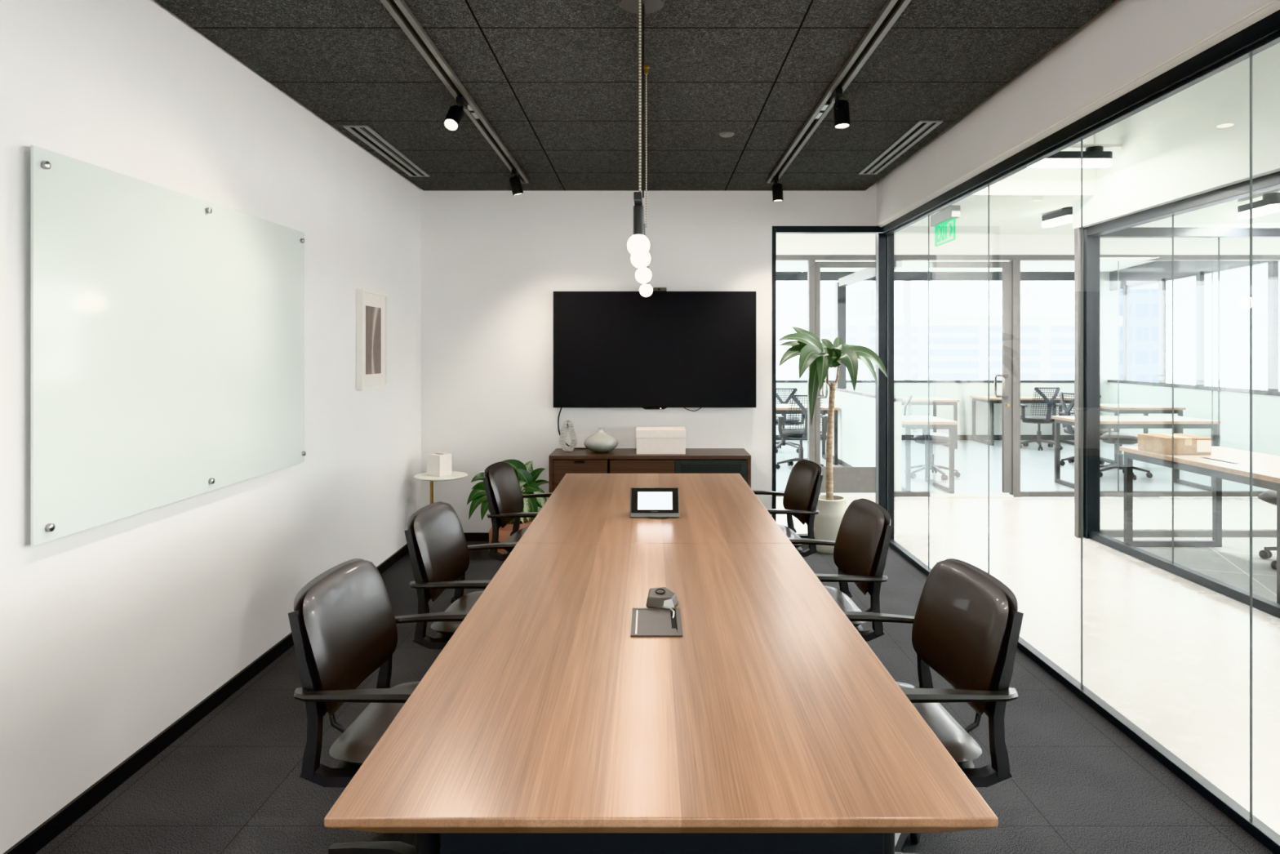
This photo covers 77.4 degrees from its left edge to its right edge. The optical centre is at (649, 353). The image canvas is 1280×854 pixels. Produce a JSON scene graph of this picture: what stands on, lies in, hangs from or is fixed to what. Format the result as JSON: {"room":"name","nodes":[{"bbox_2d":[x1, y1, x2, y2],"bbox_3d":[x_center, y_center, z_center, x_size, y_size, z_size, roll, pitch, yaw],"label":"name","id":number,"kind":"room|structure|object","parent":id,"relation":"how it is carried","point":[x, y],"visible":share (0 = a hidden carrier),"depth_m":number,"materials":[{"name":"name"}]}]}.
{"room":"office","nodes":[
{"label":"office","id":0,"kind":"room"},
{"bbox_2d":[0,0,421,853],"bbox_3d":[-1.839,0.025,2.344,0.150,2.800,7.488,0,0,0],"label":"wall","id":1,"kind":"structure","parent":0,"point":[111,633],"depth_m":2.92,"materials":[{"name":"white paint"}]},
{"bbox_2d":[31,145,306,545],"bbox_3d":[-1.738,-0.033,3.115,0.043,1.145,1.739,0,0,0],"label":"board","id":2,"kind":"object","parent":1,"relation":"attached to","point":[167,326],"visible":1,"depth_m":2.76,"materials":[{"name":"glass"}]},
{"bbox_2d":[2,543,408,853],"bbox_3d":[-1.758,1.394,2.344,0.012,0.062,7.487,0,0,0],"label":"baseboard","id":3,"kind":"structure","parent":1,"relation":"attached to","point":[33,842],"depth_m":2.77,"materials":[{"name":"black"}]},
{"bbox_2d":[355,288,387,389],"bbox_3d":[-1.731,-0.088,4.985,0.038,0.603,0.460,0,0,0],"label":"picture frame","id":4,"kind":"object","parent":1,"relation":"attached to","point":[371,306],"visible":1,"depth_m":4.93,"materials":[{"name":"white paint"}]},
{"bbox_2d":[365,305,381,374],"bbox_3d":[-1.725,-0.084,4.980,0.002,0.418,0.270,0,0,0],"label":"print","id":5,"kind":"object","parent":4,"relation":"attached to","point":[373,313],"depth_m":4.98},
{"bbox_2d":[154,0,1115,191],"bbox_3d":[-0.065,-1.264,2.342,3.414,0.040,7.485,0,0,0],"label":"ceiling","id":6,"kind":"structure","parent":0,"point":[557,82],"depth_m":3.56,"materials":[{"name":"black tile"}]},
{"bbox_2d":[342,124,430,176],"bbox_3d":[-1.603,-1.240,4.955,0.137,0.008,1.230,0,0,0],"label":"ceiling vent","id":7,"kind":"object","parent":6,"relation":"in","point":[365,133],"visible":1,"depth_m":4.82,"materials":[{"name":"grey metal"}]},
{"bbox_2d":[379,0,528,182],"bbox_3d":[-0.900,-1.232,2.360,0.070,0.021,6.720,0,0,0],"label":"track","id":8,"kind":"object","parent":6,"relation":"attached to","point":[400,11],"visible":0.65,"depth_m":3.46,"materials":[{"name":"grey metal"}]},
{"bbox_2d":[443,97,467,131],"bbox_3d":[-0.933,-1.141,3.819,0.088,0.162,0.142,0,0,0],"label":"track spotlight","id":9,"kind":"object","parent":8,"relation":"hanging from","point":[455,115],"visible":1,"depth_m":3.79,"materials":[{"name":"black metal"}]},
{"bbox_2d":[509,168,523,195],"bbox_3d":[-0.896,-1.141,5.336,0.094,0.161,0.113,0,0,0],"label":"track spotlight","id":10,"kind":"object","parent":8,"relation":"hanging from","point":[515,182],"visible":1,"depth_m":5.32,"materials":[{"name":"black metal"}]},
{"bbox_2d":[617,0,664,297],"bbox_3d":[-0.030,-0.794,3.844,0.164,0.898,2.272,0,0,0],"label":"pendant light","id":11,"kind":"object","parent":6,"relation":"hanging from","point":[638,245],"visible":1,"depth_m":2.82,"materials":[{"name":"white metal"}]},
{"bbox_2d":[626,205,649,257],"bbox_3d":[-0.041,-0.435,2.840,0.081,0.180,0.081,0,0,0],"label":"bulb socket","id":12,"kind":"object","parent":11,"relation":"attached to","point":[638,245],"depth_m":2.82,"materials":[{"name":"black plastic"}]},
{"bbox_2d":[631,223,650,268],"bbox_3d":[-0.038,-0.435,3.230,0.081,0.180,0.081,0,0,0],"label":"bulb socket","id":13,"kind":"object","parent":11,"relation":"attached to","point":[641,262],"depth_m":3.20,"materials":[{"name":"black plastic"}]},
{"bbox_2d":[635,266,651,283],"bbox_3d":[-0.032,-0.435,3.920,0.081,0.180,0.081,0,0,0],"label":"bulb","id":14,"kind":"object","parent":11,"relation":"attached to","point":[643,275],"depth_m":3.89,"materials":[{"name":"white glass"}]},
{"bbox_2d":[639,266,653,297],"bbox_3d":[-0.024,-0.435,4.845,0.081,0.180,0.081,0,0,0],"label":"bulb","id":15,"kind":"object","parent":11,"relation":"attached to","point":[646,290],"depth_m":4.82,"materials":[{"name":"white glass"}]},
{"bbox_2d":[719,131,733,137],"bbox_3d":[0.434,-1.238,4.510,0.084,0.012,0.084,0,0,0],"label":"sprinkler","id":16,"kind":"object","parent":6,"relation":"attached to","point":[726,134],"visible":1,"depth_m":4.49,"materials":[{"name":"grey metal"}]},
{"bbox_2d":[766,0,911,182],"bbox_3d":[0.870,-1.232,2.360,0.070,0.021,6.720,0,0,0],"label":"track","id":17,"kind":"object","parent":6,"relation":"attached to","point":[891,11],"visible":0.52,"depth_m":3.46,"materials":[{"name":"grey metal"}]},
{"bbox_2d":[771,176,782,201],"bbox_3d":[0.891,-1.143,5.554,0.077,0.156,0.107,0,0,0],"label":"track spotlight","id":18,"kind":"object","parent":17,"relation":"hanging from","point":[777,188],"visible":1,"depth_m":5.54,"materials":[{"name":"black metal"}]},
{"bbox_2d":[831,88,849,128],"bbox_3d":[0.896,-1.143,3.729,0.084,0.157,0.118,0,0,0],"label":"track spotlight","id":19,"kind":"object","parent":17,"relation":"hanging from","point":[841,108],"visible":1,"depth_m":3.72,"materials":[{"name":"black metal"}]},
{"bbox_2d":[857,120,943,174],"bbox_3d":[1.498,-1.240,4.875,0.127,0.008,1.250,0,0,0],"label":"ceiling vent","id":20,"kind":"object","parent":6,"relation":"in","point":[922,128],"visible":1,"depth_m":4.74,"materials":[{"name":"grey metal"}]},
{"bbox_2d":[421,182,876,532],"bbox_3d":[-0.050,0.025,6.147,3.700,2.800,0.120,0,0,0],"label":"wall","id":21,"kind":"structure","parent":0,"point":[493,263],"depth_m":6.09,"materials":[{"name":"white paint"}]},
{"bbox_2d":[463,532,488,541],"bbox_3d":[-0.400,1.394,6.081,2.661,0.062,0.012,0,0,0],"label":"baseboard","id":22,"kind":"structure","parent":21,"relation":"attached to","point":[469,536],"depth_m":6.08,"materials":[{"name":"black"}]},
{"bbox_2d":[553,291,755,408],"bbox_3d":[0.035,-0.026,6.041,1.527,0.887,0.090,0,0,0],"label":"television","id":23,"kind":"object","parent":21,"relation":"attached to","point":[660,349],"visible":1,"depth_m":6.00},
{"bbox_2d":[557,407,587,448],"bbox_3d":[-0.530,0.558,6.043,0.343,0.320,0.054,0,0,0],"label":"cable","id":24,"kind":"object","parent":23,"relation":"hanging from","point":[561,407],"visible":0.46,"depth_m":6.06,"materials":[{"name":"black rubber"}]},
{"bbox_2d":[653,287,666,291],"bbox_3d":[0.075,-0.484,6.011,0.100,0.028,0.039,0,0,0],"label":"webcam","id":25,"kind":"object","parent":23,"relation":"on","point":[655,289],"visible":1,"depth_m":6.00,"materials":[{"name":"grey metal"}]},
{"bbox_2d":[772,226,883,537],"bbox_3d":[1.365,0.225,6.121,0.869,2.400,0.072,0,0,0],"label":"window","id":26,"kind":"structure","parent":21,"relation":"in","point":[775,229],"depth_m":6.08,"materials":[{"name":"black metal"}]},
{"bbox_2d":[35,541,1274,853],"bbox_3d":[-0.042,1.425,2.373,3.684,0.001,7.547,0,0,0],"label":"floor","id":27,"kind":"structure","parent":0,"point":[231,783],"depth_m":2.66,"materials":[{"name":"grey carpet"}]},
{"bbox_2d":[288,558,469,853],"bbox_3d":[-0.582,0.999,2.097,0.634,0.850,0.620,0,0,3],"label":"chair","id":28,"kind":"object","parent":27,"relation":"on","point":[343,621],"visible":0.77,"depth_m":2.00,"materials":[{"name":"brown leather"}]},
{"bbox_2d":[413,471,467,503],"bbox_3d":[-1.505,1.149,5.750,0.376,0.553,0.376,0,0,0],"label":"side table","id":29,"kind":"object","parent":27,"relation":"on","point":[455,475],"visible":0.52,"depth_m":5.68,"materials":[{"name":"white paint"}]},
{"bbox_2d":[426,452,451,476],"bbox_3d":[-1.515,0.795,5.740,0.124,0.154,0.124,0,0,28],"label":"tissue box","id":30,"kind":"object","parent":29,"relation":"on","point":[439,464],"visible":1,"depth_m":5.69,"materials":[{"name":"cardboard"}]},
{"bbox_2d":[404,501,517,649],"bbox_3d":[-0.575,0.999,2.967,0.634,0.850,0.620,0,0,4],"label":"chair","id":31,"kind":"object","parent":27,"relation":"on","point":[438,549],"visible":0.51,"depth_m":2.85,"materials":[{"name":"black leather"}]},
{"bbox_2d":[466,459,548,554],"bbox_3d":[-1.005,1.090,5.670,0.566,0.670,0.420,0,0,0],"label":"plant","id":32,"kind":"object","parent":27,"relation":"on","point":[526,476],"visible":0.39,"depth_m":5.60,"materials":[{"name":"green plant"}]},
{"bbox_2d":[482,461,552,560],"bbox_3d":[-0.546,0.999,4.127,0.634,0.850,0.620,0,0,4],"label":"chair","id":33,"kind":"object","parent":27,"relation":"on","point":[504,496],"visible":0.46,"depth_m":4.01,"materials":[{"name":"black leather"}]},
{"bbox_2d":[548,448,751,497],"bbox_3d":[0.000,1.072,5.854,1.430,0.706,0.439,0,0,0],"label":"sideboard","id":34,"kind":"object","parent":27,"relation":"on","point":[617,460],"visible":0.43,"depth_m":5.65,"materials":[{"name":"brown wood"}]},
{"bbox_2d":[559,419,577,451],"bbox_3d":[-0.600,0.598,5.850,0.135,0.230,0.022,0,0,0],"label":"sculpture","id":35,"kind":"object","parent":34,"relation":"on","point":[567,425],"visible":1,"depth_m":5.84,"materials":[{"name":"white ceramic"}]},
{"bbox_2d":[583,427,617,453],"bbox_3d":[-0.358,0.629,5.840,0.252,0.178,0.252,0,0,0],"label":"vase","id":36,"kind":"object","parent":34,"relation":"on","point":[601,442],"visible":1,"depth_m":5.76,"materials":[{"name":"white ceramic"}]},
{"bbox_2d":[635,426,685,453],"bbox_3d":[0.078,0.631,5.832,0.358,0.176,0.243,0,0,0],"label":"storage box","id":37,"kind":"object","parent":34,"relation":"on","point":[650,440],"visible":1,"depth_m":5.71,"materials":[{"name":"white cardboard"}]},
{"bbox_2d":[324,473,998,853],"bbox_3d":[0.017,1.055,2.879,0.997,0.740,3.402,0,0,0],"label":"conference table","id":38,"kind":"object","parent":27,"relation":"on","point":[771,725],"visible":0.99,"depth_m":1.51,"materials":[{"name":"wood"}]},
{"bbox_2d":[630,487,679,519],"bbox_3d":[0.020,0.625,3.376,0.207,0.118,0.139,0,0,0],"label":"panel","id":39,"kind":"object","parent":38,"relation":"on","point":[660,503],"visible":1,"depth_m":3.35,"materials":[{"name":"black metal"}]},
{"bbox_2d":[630,608,682,636],"bbox_3d":[0.016,0.682,2.035,0.126,0.004,0.208,0,0,0],"label":"box","id":40,"kind":"object","parent":38,"relation":"in","point":[646,622],"visible":0.98,"depth_m":2.02,"materials":[{"name":"grey metal"}]},
{"bbox_2d":[646,586,678,618],"bbox_3d":[0.034,0.666,2.146,0.088,0.038,0.175,0,0,0],"label":"puck","id":41,"kind":"object","parent":38,"relation":"on","point":[664,597],"visible":1,"depth_m":2.16,"materials":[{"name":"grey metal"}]},
{"bbox_2d":[751,459,822,556],"bbox_3d":[0.597,0.999,4.173,0.634,0.850,0.620,0,0,-4],"label":"chair","id":42,"kind":"object","parent":27,"relation":"on","point":[801,494],"visible":0.48,"depth_m":4.09,"materials":[{"name":"black leather"}]},
{"bbox_2d":[777,326,888,553],"bbox_3d":[1.305,0.610,5.790,0.792,1.630,0.460,0,0,0],"label":"dracaena plant","id":43,"kind":"object","parent":27,"relation":"on","point":[832,508],"visible":0.94,"depth_m":5.73,"materials":[{"name":"plant"}]},
{"bbox_2d":[787,497,893,641],"bbox_3d":[0.597,0.999,3.013,0.634,0.850,0.620,0,0,-1],"label":"chair","id":44,"kind":"object","parent":27,"relation":"on","point":[861,544],"visible":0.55,"depth_m":2.94,"materials":[{"name":"black leather"}]},
{"bbox_2d":[842,558,1023,853],"bbox_3d":[0.611,0.999,2.063,0.634,0.850,0.620,0,0,-3],"label":"chair","id":45,"kind":"object","parent":27,"relation":"on","point":[966,623],"visible":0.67,"depth_m":1.99,"materials":[{"name":"black leather"}]},
{"bbox_2d":[776,271,1117,435],"bbox_3d":[3.000,0.025,13.275,11.200,2.800,0.150,0,0,0],"label":"wall","id":46,"kind":"structure","parent":0,"point":[962,392],"depth_m":13.20,"materials":[{"name":"white paint"}]},
{"bbox_2d":[776,271,1074,382],"bbox_3d":[2.400,-0.438,13.210,10.000,1.825,0.080,0,0,0],"label":"window","id":47,"kind":"structure","parent":46,"relation":"in","point":[907,277],"depth_m":13.18,"materials":[{"name":"grey metal"}]},
{"bbox_2d":[776,435,1074,439],"bbox_3d":[2.400,1.383,13.194,10.000,0.085,0.012,0,0,0],"label":"baseboard","id":48,"kind":"structure","parent":46,"relation":"attached to","point":[903,437],"depth_m":13.19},
{"bbox_2d":[776,260,1155,271],"bbox_3d":[3.000,-1.375,10.665,11.200,0.040,5.270,0,0,0],"label":"ceiling","id":49,"kind":"structure","parent":0,"point":[781,265],"depth_m":12.51,"materials":[{"name":"white paint"}]},
{"bbox_2d":[776,440,1269,493],"bbox_3d":[3.000,1.426,10.675,11.200,0.001,5.450,0,0,0],"label":"floor","id":50,"kind":"structure","parent":0,"point":[971,457],"depth_m":9.68,"materials":[{"name":"grey concrete"}]},
{"bbox_2d":[776,387,804,453],"bbox_3d":[1.960,0.956,11.726,0.641,0.936,0.626,0,0,8],"label":"chair","id":51,"kind":"object","parent":50,"relation":"on","point":[784,421],"visible":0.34,"depth_m":11.52,"materials":[{"name":"black plastic"}]},
{"bbox_2d":[776,394,827,469],"bbox_3d":[1.869,0.956,9.886,0.641,0.936,0.626,0,0,-5],"label":"chair","id":52,"kind":"object","parent":50,"relation":"on","point":[795,433],"visible":0.58,"depth_m":9.72,"materials":[{"name":"black plastic"}]},
{"bbox_2d":[776,404,839,464],"bbox_3d":[1.940,1.058,10.620,0.980,0.735,0.800,0,0,0],"label":"office desk","id":53,"kind":"object","parent":50,"relation":"on","point":[780,408],"visible":0.38,"depth_m":10.24,"materials":[{"name":"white wood"}]},
{"bbox_2d":[832,260,902,491],"bbox_3d":[2.502,0.225,9.480,0.115,2.400,2.840,0,0,0],"label":"wall","id":54,"kind":"structure","parent":50,"relation":"on","point":[856,415],"depth_m":9.53,"materials":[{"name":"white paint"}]},
{"bbox_2d":[820,493,1013,497],"bbox_3d":[2.627,1.416,7.980,1.967,0.018,0.100,0,0,0],"label":"threshold","id":55,"kind":"object","parent":50,"relation":"on","point":[842,495],"visible":0.61,"depth_m":7.95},
{"bbox_2d":[896,396,959,448],"bbox_3d":[4.090,1.058,12.425,1.080,0.735,0.950,0,0,0],"label":"office desk","id":56,"kind":"object","parent":50,"relation":"on","point":[934,401],"visible":0.45,"depth_m":11.97,"materials":[{"name":"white wood"}]},
{"bbox_2d":[901,415,957,493],"bbox_3d":[2.865,1.058,8.530,0.530,0.735,0.800,0,0,0],"label":"office desk","id":57,"kind":"object","parent":50,"relation":"on","point":[908,422],"visible":0.67,"depth_m":8.15,"materials":[{"name":"brown wood"}]},
{"bbox_2d":[903,395,960,479],"bbox_3d":[3.276,0.956,9.278,0.626,0.936,0.641,0,0,20],"label":"chair","id":58,"kind":"object","parent":50,"relation":"on","point":[935,438],"visible":0.73,"depth_m":9.19,"materials":[{"name":"black plastic"}]},
{"bbox_2d":[970,395,1074,445],"bbox_3d":[5.980,1.058,12.765,1.400,0.735,0.770,0,0,0],"label":"office desk","id":59,"kind":"object","parent":50,"relation":"on","point":[993,399],"visible":0.61,"depth_m":12.56,"materials":[{"name":"brown wood"}]},
{"bbox_2d":[1020,386,1062,450],"bbox_3d":[5.859,0.956,12.026,0.641,0.936,0.626,0,0,-2],"label":"chair","id":60,"kind":"object","parent":50,"relation":"on","point":[1046,418],"visible":0.88,"depth_m":11.83,"materials":[{"name":"grey plastic"}]},
{"bbox_2d":[1057,391,1114,465],"bbox_3d":[5.556,0.956,10.152,0.626,0.936,0.641,0,0,-15],"label":"chair","id":61,"kind":"object","parent":50,"relation":"on","point":[1069,429],"visible":0.48,"depth_m":10.12,"materials":[{"name":"black plastic"}]},
{"bbox_2d":[1100,395,1152,479],"bbox_3d":[5.485,0.956,9.297,0.626,0.936,0.641,0,0,35],"label":"chair","id":62,"kind":"object","parent":50,"relation":"on","point":[1126,438],"visible":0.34,"depth_m":9.20,"materials":[{"name":"black plastic"}]},
{"bbox_2d":[1051,415,1221,490],"bbox_3d":[5.170,1.058,8.540,1.400,0.735,0.680,0,0,0],"label":"office desk","id":63,"kind":"object","parent":50,"relation":"on","point":[1106,421],"visible":0.68,"depth_m":8.42,"materials":[{"name":"brown wood"}]},
{"bbox_2d":[1100,403,1186,464],"bbox_3d":[6.430,1.058,10.650,0.900,0.735,0.800,0,0,0],"label":"office desk","id":64,"kind":"object","parent":50,"relation":"on","point":[1145,409],"visible":0.47,"depth_m":10.27,"materials":[{"name":"brown wood"}]},
{"bbox_2d":[776,497,1279,834],"bbox_3d":[2.800,1.427,2.475,10.800,0.001,10.950,0,0,0],"label":"floor","id":65,"kind":"structure","parent":0,"point":[1166,651],"depth_m":4.28,"materials":[{"name":"concrete"}]},
{"bbox_2d":[776,235,1279,254],"bbox_3d":[2.800,-1.170,8.000,10.800,0.370,0.100,0,0,0],"label":"wall","id":66,"kind":"structure","parent":0,"point":[785,244],"depth_m":7.95,"materials":[{"name":"white paint"}]},
{"bbox_2d":[776,134,1279,235],"bbox_3d":[2.800,-1.460,2.475,10.800,0.550,10.950,0,0,0],"label":"ceiling","id":67,"kind":"structure","parent":0,"point":[1018,202],"depth_m":6.30,"materials":[{"name":"white paint"}]},
{"bbox_2d":[930,204,959,246],"bbox_3d":[2.370,-1.037,6.415,0.120,0.294,0.470,0,0,0],"label":"exit sign","id":68,"kind":"object","parent":67,"relation":"hanging from","point":[951,212],"visible":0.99,"depth_m":6.37,"materials":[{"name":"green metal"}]},
{"bbox_2d":[1041,206,1072,227],"bbox_3d":[3.391,-1.153,6.601,0.109,0.155,0.442,0,0,-9],"label":"ceiling light","id":69,"kind":"object","parent":67,"relation":"hanging from","point":[1064,216],"visible":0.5,"depth_m":6.57,"materials":[{"name":"white plastic"}]},
{"bbox_2d":[1042,214,1072,227],"bbox_3d":[3.390,-1.097,6.610,0.086,0.045,0.385,0,0,-9],"label":"diffuser","id":70,"kind":"object","parent":69,"relation":"attached to","point":[1053,220],"depth_m":6.60,"materials":[{"name":"white plastic"}]},
{"bbox_2d":[1237,188,1279,219],"bbox_3d":[4.516,-1.107,5.910,0.114,0.155,0.461,0,0,0],"label":"ceiling light","id":71,"kind":"object","parent":67,"relation":"hanging from","point":[1269,203],"visible":0.97,"depth_m":5.84,"materials":[{"name":"white plastic"}]},
{"bbox_2d":[1237,204,1279,219],"bbox_3d":[4.520,-1.052,5.920,0.086,0.045,0.401,0,0,3],"label":"diffuser","id":72,"kind":"object","parent":71,"relation":"attached to","point":[1258,210],"depth_m":5.89,"materials":[{"name":"white plastic"}]},
{"bbox_2d":[876,0,1279,226],"bbox_3d":[1.802,-1.335,2.344,0.145,0.720,7.487,0,0,0],"label":"wall","id":73,"kind":"structure","parent":0,"point":[1127,37],"depth_m":3.34,"materials":[{"name":"white paint"}]},
{"bbox_2d":[875,9,1279,853],"bbox_3d":[1.791,0.225,2.365,0.118,2.400,7.530,0,0,0],"label":"window","id":74,"kind":"structure","parent":73,"relation":"in","point":[1264,33],"depth_m":3.33,"materials":[{"name":"clear glass"}]},
{"bbox_2d":[875,0,1279,227],"bbox_3d":[1.744,-0.977,2.344,0.036,0.028,7.487,0,0,0],"label":"trim","id":75,"kind":"structure","parent":73,"relation":"attached to","point":[1274,7],"depth_m":2.94,"materials":[{"name":"white paint"}]},
{"bbox_2d":[1072,42,1279,229],"bbox_3d":[3.405,-1.337,1.635,0.170,0.715,9.270,0,0,0],"label":"wall","id":76,"kind":"structure","parent":0,"point":[1195,140],"depth_m":4.88,"materials":[{"name":"white paint"}]},
{"bbox_2d":[1074,171,1279,617],"bbox_3d":[3.398,0.223,1.635,0.153,2.405,9.270,0,0,0],"label":"window frame","id":77,"kind":"structure","parent":76,"relation":"in","point":[1091,234],"depth_m":6.16,"materials":[{"name":"black metal"}]},
{"bbox_2d":[1109,382,1279,456],"bbox_3d":[7.177,0.945,9.750,0.148,0.960,6.993,0,0,8],"label":"wall","id":78,"kind":"structure","parent":0,"point":[1234,407],"depth_m":9.91,"materials":[{"name":"white paint"}]},
{"bbox_2d":[776,254,1279,497],"bbox_3d":[4.475,0.220,7.979,7.450,2.410,0.082,0,0,0],"label":"window frame","id":79,"kind":"structure","parent":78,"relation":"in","point":[1015,260],"depth_m":7.94,"materials":[{"name":"grey metal"}]},
{"bbox_2d":[815,261,875,494],"bbox_3d":[1.978,0.242,7.970,0.660,2.325,0.214,0,0,0],"label":"door","id":80,"kind":"structure","parent":79,"relation":"attached to","point":[846,479],"depth_m":7.95,"materials":[{"name":"grey metal"}]},
{"bbox_2d":[928,261,1011,493],"bbox_3d":[3.200,0.233,7.970,0.813,2.305,0.214,0,0,0],"label":"door","id":81,"kind":"structure","parent":79,"relation":"attached to","point":[1006,265],"depth_m":7.95,"materials":[{"name":"grey metal"}]},
{"bbox_2d":[1107,260,1279,395],"bbox_3d":[7.137,-0.455,9.750,0.129,1.840,6.990,0,0,8],"label":"window","id":82,"kind":"structure","parent":78,"relation":"in","point":[1160,272],"depth_m":10.49,"materials":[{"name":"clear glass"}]},
{"bbox_2d":[1112,537,1276,602],"bbox_3d":[5.800,1.426,1.615,4.800,0.001,9.230,0,0,0],"label":"floor","id":83,"kind":"structure","parent":0,"point":[1229,563],"depth_m":5.55,"materials":[{"name":"white concrete"}]},
{"bbox_2d":[1119,446,1279,604],"bbox_3d":[3.870,1.057,5.185,0.740,0.736,1.530,0,0,0],"label":"office desk","id":84,"kind":"object","parent":83,"relation":"on","point":[1224,463],"visible":0.85,"depth_m":5.44,"materials":[{"name":"brown wood"}]},
{"bbox_2d":[1137,433,1211,454],"bbox_3d":[3.680,0.631,5.610,0.310,0.116,0.323,0,0,0],"label":"cardboard box","id":85,"kind":"object","parent":84,"relation":"on","point":[1162,443],"visible":0.97,"depth_m":5.45,"materials":[{"name":"beige cardboard"}]},
{"bbox_2d":[1257,489,1276,569],"bbox_3d":[4.414,0.956,5.300,0.626,0.936,0.641,0,0,2],"label":"chair","id":86,"kind":"object","parent":83,"relation":"on","point":[1269,496],"visible":0.79,"depth_m":5.46,"materials":[{"name":"black plastic"}]},
{"bbox_2d":[1131,200,1279,227],"bbox_3d":[5.845,-1.083,6.225,4.710,0.205,0.090,0,0,0],"label":"wall","id":87,"kind":"structure","parent":0,"point":[1224,215],"depth_m":6.18,"materials":[{"name":"white paint"}]},
{"bbox_2d":[1100,227,1279,537],"bbox_3d":[5.838,0.223,6.230,4.725,2.405,0.080,0,0,0],"label":"window","id":88,"kind":"structure","parent":87,"relation":"in","point":[1218,233],"depth_m":6.19,"materials":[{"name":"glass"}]},
{"bbox_3d":[2.598,-1.715,1.475,1.445,0.040,8.950,0,0,0],"label":"ceiling","id":89,"kind":"structure","parent":0,"visible":0},
{"bbox_2d":[1026,133,1121,168],"bbox_3d":[2.932,-1.507,5.620,0.770,0.374,0.110,0,0,0],"label":"ceiling light","id":90,"kind":"object","parent":89,"relation":"hanging from","point":[1094,156],"visible":0.73,"depth_m":5.58,"materials":[{"name":"white plastic"}]},
{"bbox_2d":[1026,158,1112,168],"bbox_3d":[2.915,-1.343,5.620,0.670,0.045,0.086,0,0,0],"label":"diffuser","id":91,"kind":"object","parent":90,"relation":"attached to","point":[1046,162],"depth_m":5.58,"materials":[{"name":"white plastic"}]},
{"label":"outside","id":92,"kind":"structure","parent":0,"visible":0},
{"bbox_2d":[794,288,1122,380],"bbox_3d":[17.500,7.975,49.000,14.600,22.900,14.600,0,0,0],"label":"building","id":93,"kind":"structure","parent":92,"point":[958,344],"depth_m":42.00,"materials":[{"name":"white paint"}]},
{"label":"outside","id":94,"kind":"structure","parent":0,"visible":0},
{"bbox_2d":[1119,281,1168,382],"bbox_3d":[27.000,6.925,45.500,2.800,25.000,3.600,0,0,0],"label":"building","id":95,"kind":"structure","parent":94,"point":[1143,300],"depth_m":44.00,"materials":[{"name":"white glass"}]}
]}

